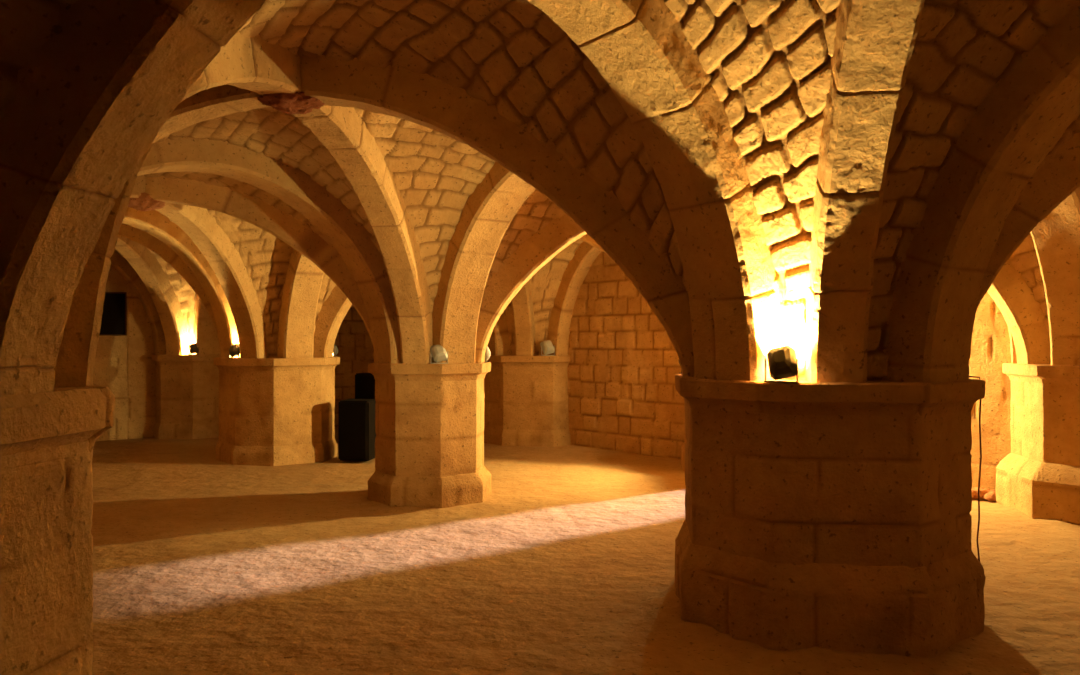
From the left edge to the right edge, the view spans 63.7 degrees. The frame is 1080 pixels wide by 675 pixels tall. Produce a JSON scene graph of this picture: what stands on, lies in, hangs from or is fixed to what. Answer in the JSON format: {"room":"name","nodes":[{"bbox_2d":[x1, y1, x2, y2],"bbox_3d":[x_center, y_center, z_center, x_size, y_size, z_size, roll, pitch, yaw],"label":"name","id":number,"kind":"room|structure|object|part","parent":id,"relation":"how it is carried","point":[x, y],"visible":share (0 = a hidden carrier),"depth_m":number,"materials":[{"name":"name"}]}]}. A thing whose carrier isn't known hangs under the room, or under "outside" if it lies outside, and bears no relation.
{"room":"vaulted stone crypt","nodes":[
{"label":"vaulted stone crypt","id":0,"kind":"room"},
{"bbox_2d":[93,266,155,440],"bbox_3d":[-7.809,-0.106,14.041,4.487,3.746,0.517,0,0,-38],"label":"wall","id":1,"kind":"structure","parent":0,"point":[124,364],"depth_m":14.48,"materials":[{"name":"beige stone"}]},
{"bbox_2d":[99,292,126,335],"bbox_3d":[-7.186,-0.391,14.326,0.697,0.740,0.064,0,0,-38],"label":"loudspeaker","id":2,"kind":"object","parent":1,"relation":"in","point":[114,316],"depth_m":14.40,"materials":[{"name":"metal"}]},
{"bbox_2d":[114,248,195,353],"bbox_3d":[-6.488,-0.757,12.283,3.997,2.061,3.563,0,0,-38],"label":"ceiling","id":3,"kind":"structure","parent":0,"point":[186,295],"depth_m":14.36,"materials":[{"name":"beige stone"}]},
{"bbox_2d":[334,305,373,426],"bbox_3d":[-4.325,0.009,16.462,4.315,4.126,0.552,0,0,-32],"label":"wall","id":4,"kind":"structure","parent":0,"point":[353,342],"depth_m":16.60,"materials":[{"name":"beige stone"}]},
{"bbox_2d":[154,0,686,312],"bbox_3d":[-1.622,-0.861,5.734,4.399,2.202,4.309,0,0,-37],"label":"ceiling","id":5,"kind":"structure","parent":0,"point":[511,56],"depth_m":5.26,"materials":[{"name":"beige stone"}]},
{"bbox_2d":[484,378,484,427],"bbox_3d":[-1.117,-0.086,15.925,0.536,3.730,4.126,0,0,-38],"label":"wall","id":6,"kind":"structure","parent":0,"point":[484,378],"depth_m":15.34,"materials":[{"name":"beige stone"}]},
{"bbox_2d":[487,313,510,354],"bbox_3d":[-1.913,-0.749,13.114,3.317,2.133,0.472,0,0,-31],"label":"arch","id":7,"kind":"object","parent":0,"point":[499,342],"visible":0.05,"depth_m":13.64,"materials":[{"name":"stone"}]},
{"bbox_2d":[511,280,535,355],"bbox_3d":[-0.637,-0.801,11.498,0.292,2.202,4.700,0,0,11],"label":"rib","id":8,"kind":"object","parent":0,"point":[522,304],"visible":0.19,"depth_m":13.33,"materials":[{"name":"stone"}]},
{"bbox_2d":[0,0,1079,380],"bbox_3d":[1.179,-0.915,2.056,4.550,2.271,4.366,0,0,-36],"label":"ceiling","id":9,"kind":"structure","parent":0,"point":[769,63],"depth_m":4.22,"materials":[{"name":"beige stone"}]},
{"bbox_2d":[91,427,1079,674],"bbox_3d":[-0.500,1.617,7.992,25.000,0.102,26.000,0,0,0],"label":"floor","id":10,"kind":"structure","parent":0,"point":[203,564],"depth_m":5.87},
{"bbox_2d":[0,384,114,674],"bbox_3d":[-2.179,0.633,2.516,1.578,2.060,1.577,0,0,7],"label":"stone pier","id":11,"kind":"object","parent":10,"relation":"on","point":[47,439],"visible":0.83,"depth_m":2.54,"materials":[{"name":"stone"}]},
{"bbox_3d":[-2.181,0.268,2.517,1.639,0.236,1.643,0,0,0],"label":"cornice","id":12,"kind":"part","parent":11,"relation":"part of","materials":[{"name":"stone"}]},
{"bbox_2d":[0,0,266,395],"bbox_3d":[1.159,-0.931,2.058,5.956,2.369,0.296,0,0,8],"label":"rib","id":13,"kind":"object","parent":11,"relation":"on","point":[84,112],"visible":0.97,"depth_m":2.28,"materials":[{"name":"stone"}]},
{"bbox_2d":[53,0,787,386],"bbox_3d":[-0.276,-0.913,3.894,3.874,2.375,0.476,0,0,-36],"label":"arch","id":14,"kind":"object","parent":11,"relation":"on","point":[644,55],"visible":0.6,"depth_m":4.53,"materials":[{"name":"stone"}]},
{"bbox_2d":[152,354,220,438],"bbox_3d":[-5.949,0.733,15.147,1.534,1.990,1.535,0,0,-38],"label":"stone pier","id":15,"kind":"object","parent":10,"relation":"on","point":[187,386],"visible":0.55,"depth_m":14.46,"materials":[{"name":"stone"}]},
{"bbox_2d":[110,251,165,354],"bbox_3d":[-7.674,-0.745,13.830,3.638,2.133,0.470,0,0,-38],"label":"arch","id":16,"kind":"object","parent":15,"relation":"on","point":[119,263],"visible":0.24,"depth_m":14.44,"materials":[{"name":"stone"}]},
{"bbox_2d":[115,234,188,354],"bbox_3d":[-6.475,-0.798,12.280,0.290,2.203,5.091,0,0,10],"label":"rib","id":17,"kind":"object","parent":15,"relation":"on","point":[145,263],"visible":0.52,"depth_m":14.01,"materials":[{"name":"stone"}]},
{"bbox_3d":[-5.949,0.376,15.149,1.534,0.181,1.535,0,0,-38],"label":"cornice","id":18,"kind":"part","parent":15,"relation":"part of","materials":[{"name":"stone"}]},
{"bbox_2d":[188,343,198,354],"bbox_3d":[-5.753,0.188,14.448,0.174,0.194,0.144,0,0,-16],"label":"lamp","id":19,"kind":"object","parent":15,"relation":"on","point":[193,348],"visible":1,"depth_m":14.41,"materials":[{"name":"black metal"}]},
{"bbox_2d":[213,357,339,465],"bbox_3d":[-3.641,0.717,12.066,1.535,1.990,1.536,0,0,-39],"label":"stone pier","id":20,"kind":"object","parent":10,"relation":"on","point":[273,411],"visible":0.68,"depth_m":11.44,"materials":[{"name":"stone"}]},
{"bbox_2d":[119,223,219,343],"bbox_3d":[-6.531,-0.797,12.290,5.004,2.201,0.292,0,0,4],"label":"rib","id":21,"kind":"object","parent":20,"relation":"on","point":[161,249],"visible":0.2,"depth_m":12.05,"materials":[{"name":"stone"}]},
{"bbox_2d":[122,207,238,357],"bbox_3d":[-5.322,-0.759,10.738,3.577,2.129,0.472,0,0,-38],"label":"arch","id":22,"kind":"object","parent":20,"relation":"on","point":[156,224],"visible":0.4,"depth_m":11.26,"materials":[{"name":"stone"}]},
{"bbox_2d":[130,175,267,357],"bbox_3d":[-4.247,-0.763,9.130,0.290,2.097,5.220,0,0,12],"label":"rib","id":23,"kind":"object","parent":20,"relation":"on","point":[226,262],"visible":0.48,"depth_m":10.74,"materials":[{"name":"stone"}]},
{"bbox_2d":[193,294,220,354],"bbox_3d":[-4.796,-0.746,13.616,0.470,2.133,3.132,0,0,-37],"label":"arch","id":24,"kind":"object","parent":20,"relation":"on","point":[205,337],"visible":0.07,"depth_m":14.49,"materials":[{"name":"stone"}]},
{"bbox_2d":[228,343,239,357],"bbox_3d":[-4.001,0.172,11.414,0.174,0.194,0.144,0,0,29],"label":"lamp","id":25,"kind":"object","parent":20,"relation":"on","point":[234,350],"visible":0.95,"depth_m":11.37,"materials":[{"name":"black metal"}]},
{"bbox_3d":[-3.640,0.359,12.069,1.535,0.180,1.535,0,0,-38],"label":"cornice","id":26,"kind":"part","parent":20,"relation":"part of","materials":[{"name":"stone"}]},
{"bbox_2d":[277,248,323,357],"bbox_3d":[-2.333,-0.761,10.474,0.431,2.130,3.415,0,0,-39],"label":"arch","id":27,"kind":"object","parent":20,"relation":"on","point":[303,282],"visible":0.28,"depth_m":11.40,"materials":[{"name":"stone"}]},
{"bbox_2d":[333,344,337,356],"bbox_3d":[-2.920,0.177,12.272,0.144,0.194,0.174,0,0,-16],"label":"lamp","id":28,"kind":"object","parent":20,"relation":"on","point":[335,350],"visible":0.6,"depth_m":12.22,"materials":[{"name":"grey metal"}]},
{"bbox_2d":[313,234,606,357],"bbox_3d":[-0.498,-0.800,11.597,5.557,2.200,0.290,0,0,9],"label":"rib","id":29,"kind":"object","parent":20,"relation":"on","point":[335,308],"visible":0.16,"depth_m":11.82,"materials":[{"name":"stone"}]},
{"bbox_2d":[338,399,375,460],"bbox_3d":[-2.451,1.241,11.737,0.420,0.800,0.434,0,0,8],"label":"loudspeaker","id":30,"kind":"object","parent":10,"relation":"on","point":[356,417],"visible":0.92,"depth_m":11.53,"materials":[{"name":"black plastic"}]},
{"bbox_2d":[340,404,365,457],"bbox_3d":[-2.480,1.240,11.530,0.360,0.720,0.016,0,0,8],"label":"grille","id":31,"kind":"object","parent":30,"relation":"attached to","point":[352,416],"depth_m":11.52,"materials":[{"name":"black fabric"}]},
{"bbox_2d":[355,373,374,398],"bbox_3d":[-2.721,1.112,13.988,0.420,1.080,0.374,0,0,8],"label":"loudspeaker","id":32,"kind":"object","parent":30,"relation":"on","point":[364,382],"visible":0.23,"depth_m":13.81,"materials":[{"name":"black plastic"}]},
{"bbox_2d":[367,362,490,507],"bbox_3d":[-1.132,0.702,8.998,1.231,1.990,1.229,0,0,0],"label":"stone pier","id":33,"kind":"object","parent":10,"relation":"on","point":[429,418],"visible":0.7,"depth_m":8.50,"materials":[{"name":"stone"}]},
{"bbox_2d":[145,176,373,347],"bbox_3d":[-3.974,-0.763,9.198,5.319,2.099,0.293,0,0,4],"label":"rib","id":34,"kind":"object","parent":33,"relation":"on","point":[276,222],"visible":0.35,"depth_m":8.98,"materials":[{"name":"stone"}]},
{"bbox_2d":[128,192,164,210],"bbox_3d":[-4.229,-1.452,9.201,0.506,0.221,0.533,0,0,0],"label":"keystone","id":35,"kind":"object","parent":34,"relation":"attached to","point":[144,202],"visible":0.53,"depth_m":9.11,"materials":[{"name":"stone"}]},
{"bbox_2d":[137,137,400,362],"bbox_3d":[-2.923,-0.777,7.656,4.109,2.132,0.432,0,0,-37],"label":"arch","id":36,"kind":"object","parent":33,"relation":"on","point":[328,214],"visible":0.56,"depth_m":8.09,"materials":[{"name":"stone"}]},
{"bbox_2d":[180,31,432,363],"bbox_3d":[-1.640,-0.832,5.865,0.297,2.205,5.977,0,0,9],"label":"rib","id":37,"kind":"object","parent":33,"relation":"on","point":[253,64],"visible":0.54,"depth_m":6.94,"materials":[{"name":"stone"}]},
{"bbox_3d":[-1.130,0.344,8.999,1.226,0.180,1.226,0,0,0],"label":"cornice","id":38,"kind":"part","parent":33,"relation":"part of","materials":[{"name":"stone"}]},
{"bbox_2d":[430,345,447,363],"bbox_3d":[-0.982,0.157,8.472,0.174,0.194,0.144,0,0,-16],"label":"lamp","id":39,"kind":"object","parent":33,"relation":"on","point":[439,354],"visible":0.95,"depth_m":8.43,"materials":[{"name":"grey metal"}]},
{"bbox_2d":[432,162,535,362],"bbox_3d":[0.189,-0.778,7.260,0.433,2.131,3.993,0,0,-37],"label":"arch","id":40,"kind":"object","parent":33,"relation":"on","point":[487,213],"visible":0.38,"depth_m":8.29,"materials":[{"name":"stone"}]},
{"bbox_2d":[485,346,490,361],"bbox_3d":[-0.589,0.160,9.086,0.144,0.194,0.174,0,0,-9],"label":"lamp","id":41,"kind":"object","parent":33,"relation":"on","point":[487,353],"visible":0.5,"depth_m":9.04,"materials":[{"name":"grey metal"}]},
{"bbox_2d":[475,213,1050,363],"bbox_3d":[2.008,-0.815,8.620,5.938,2.199,0.292,0,0,7],"label":"rib","id":42,"kind":"object","parent":33,"relation":"on","point":[1023,315],"visible":0.36,"depth_m":8.70,"materials":[{"name":"stone"}]},
{"bbox_2d":[484,355,570,446],"bbox_3d":[-0.100,0.728,14.197,1.619,1.990,1.619,0,0,6],"label":"stone pier","id":43,"kind":"object","parent":10,"relation":"on","point":[526,397],"visible":0.56,"depth_m":13.47,"materials":[{"name":"stone"}]},
{"bbox_3d":[-0.100,0.371,14.199,1.619,0.180,1.619,0,0,6],"label":"cornice","id":44,"kind":"part","parent":43,"relation":"part of","materials":[{"name":"stone"}]},
{"bbox_2d":[540,340,554,355],"bbox_3d":[0.118,0.158,13.424,0.218,0.242,0.180,0,0,-16],"label":"lamp","id":45,"kind":"object","parent":43,"relation":"on","point":[547,347],"visible":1,"depth_m":13.37,"materials":[{"name":"grey metal"}]},
{"bbox_2d":[547,242,602,355],"bbox_3d":[1.293,-0.750,12.627,0.472,2.130,3.294,0,0,-41],"label":"arch","id":46,"kind":"object","parent":43,"relation":"on","point":[573,277],"visible":0.28,"depth_m":13.37,"materials":[{"name":"stone"}]},
{"bbox_2d":[681,443,684,470],"bbox_3d":[2.620,0.713,11.116,1.588,1.990,1.585,0,0,-39],"label":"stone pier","id":47,"kind":"object","parent":10,"relation":"on","point":[682,446],"visible":0.02,"depth_m":11.13,"materials":[{"name":"stone"}]},
{"bbox_2d":[674,374,985,657],"bbox_3d":[1.674,0.682,5.287,1.679,1.990,1.672,0,0,7],"label":"stone pier","id":48,"kind":"object","parent":10,"relation":"on","point":[836,515],"visible":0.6,"depth_m":4.54,"materials":[{"name":"stone"}]},
{"bbox_2d":[152,55,693,376],"bbox_3d":[-1.615,-0.831,5.754,5.771,2.202,0.295,0,0,8],"label":"rib","id":49,"kind":"object","parent":48,"relation":"on","point":[448,110],"visible":0.54,"depth_m":5.43,"materials":[{"name":"stone"}]},
{"bbox_2d":[257,92,324,113],"bbox_3d":[-1.659,-1.579,5.753,0.414,0.170,0.426,0,0,-40],"label":"keystone","id":50,"kind":"object","parent":49,"relation":"attached to","point":[289,103],"visible":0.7,"depth_m":5.67,"materials":[{"name":"stone"}]},
{"bbox_2d":[764,345,798,382],"bbox_3d":[1.263,0.137,4.543,0.174,0.194,0.144,0,0,29],"label":"lamp","id":51,"kind":"object","parent":48,"relation":"on","point":[782,361],"visible":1,"depth_m":4.50,"materials":[{"name":"black metal"}]},
{"bbox_3d":[1.674,0.324,5.289,1.669,0.182,1.671,0,0,6],"label":"cornice","id":52,"kind":"part","parent":48,"relation":"part of","materials":[{"name":"stone"}]},
{"bbox_2d":[805,0,924,382],"bbox_3d":[1.164,-0.928,2.058,0.294,2.362,5.686,0,0,9],"label":"rib","id":53,"kind":"object","parent":48,"relation":"on","point":[874,40],"visible":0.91,"depth_m":4.08,"materials":[{"name":"stone"}]},
{"bbox_2d":[969,376,981,561],"bbox_3d":[2.466,0.771,4.936,0.076,1.110,0.029,0,0,0],"label":"hanging cable","id":54,"kind":"object","parent":48,"relation":"hanging from","point":[969,376],"visible":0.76,"depth_m":4.92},
{"bbox_2d":[881,6,1079,382],"bbox_3d":[3.114,-0.813,3.436,0.475,2.163,3.773,0,0,-38],"label":"arch","id":55,"kind":"object","parent":48,"relation":"on","point":[1026,112],"visible":0.84,"depth_m":4.42,"materials":[{"name":"stone"}]},
{"bbox_2d":[977,133,1079,307],"bbox_3d":[4.885,-0.835,5.000,5.567,2.202,0.292,0,0,5],"label":"rib","id":56,"kind":"object","parent":48,"relation":"on","point":[1058,178],"visible":0.29,"depth_m":5.04,"materials":[{"name":"stone"}]},
{"bbox_2d":[972,487,980,499],"bbox_3d":[4.485,1.599,8.941,0.250,0.130,0.163,0,0,0],"label":"rubble stone","id":57,"kind":"object","parent":10,"relation":"on","point":[973,491],"visible":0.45,"depth_m":8.89,"materials":[{"name":"beige stone"}]},
{"bbox_2d":[973,488,989,499],"bbox_3d":[4.517,1.604,8.902,0.214,0.130,0.172,0,0,0],"label":"rubble stone","id":58,"kind":"object","parent":10,"relation":"on","point":[983,491],"visible":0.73,"depth_m":8.85,"materials":[{"name":"stone"}]},
{"bbox_2d":[984,491,996,501],"bbox_3d":[4.579,1.606,8.764,0.172,0.114,0.149,0,0,0],"label":"rubble stone","id":59,"kind":"object","parent":10,"relation":"on","point":[991,496],"visible":0.73,"depth_m":8.73,"materials":[{"name":"stone"}]},
{"bbox_2d":[996,363,1079,523],"bbox_3d":[5.400,0.697,8.198,1.803,1.990,1.805,0,0,6],"label":"stone pier","id":60,"kind":"object","parent":10,"relation":"on","point":[1039,478],"visible":0.74,"depth_m":7.89,"materials":[{"name":"stone"}]},
{"bbox_2d":[1008,327,1016,362],"bbox_3d":[3.975,-0.766,9.700,0.471,2.131,3.219,0,0,-44],"label":"arch","id":61,"kind":"object","parent":60,"relation":"on","point":[1012,346],"visible":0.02,"depth_m":8.62,"materials":[{"name":"stone"}]},
{"bbox_3d":[5.400,0.339,8.199,1.759,0.181,1.758,0,0,0],"label":"cornice","id":62,"kind":"part","parent":60,"relation":"part of","materials":[{"name":"stone"}]},
{"bbox_2d":[1030,186,1079,365],"bbox_3d":[3.541,-0.782,6.752,3.803,2.134,0.472,0,0,-38],"label":"arch","id":63,"kind":"object","parent":60,"relation":"on","point":[1056,238],"visible":0.21,"depth_m":7.63,"materials":[{"name":"stone"}]},
{"bbox_2d":[141,171,1048,357],"bbox_3d":[-0.906,-0.775,8.737,8.962,2.060,8.243,0,0,-37],"label":"ceiling","id":64,"kind":"structure","parent":0,"point":[265,257],"depth_m":10.81,"materials":[{"name":"beige stone"}]},
{"bbox_2d":[567,252,685,459],"bbox_3d":[1.515,-0.038,12.761,0.561,4.010,4.676,0,0,-41],"label":"wall","id":65,"kind":"structure","parent":0,"point":[623,366],"depth_m":12.77,"materials":[{"name":"beige stone"}]},
{"bbox_2d":[969,292,1010,489],"bbox_3d":[4.181,-0.107,9.850,0.530,3.781,4.157,0,0,-44],"label":"wall","id":66,"kind":"structure","parent":0,"point":[990,343],"depth_m":8.99,"materials":[{"name":"beige stone"}]},
{"bbox_2d":[1032,114,1079,175],"bbox_3d":[4.963,-0.800,4.907,4.401,2.072,4.320,0,0,-38],"label":"ceiling","id":67,"kind":"structure","parent":0,"point":[1074,127],"depth_m":5.00,"materials":[{"name":"beige stone"}]}
]}

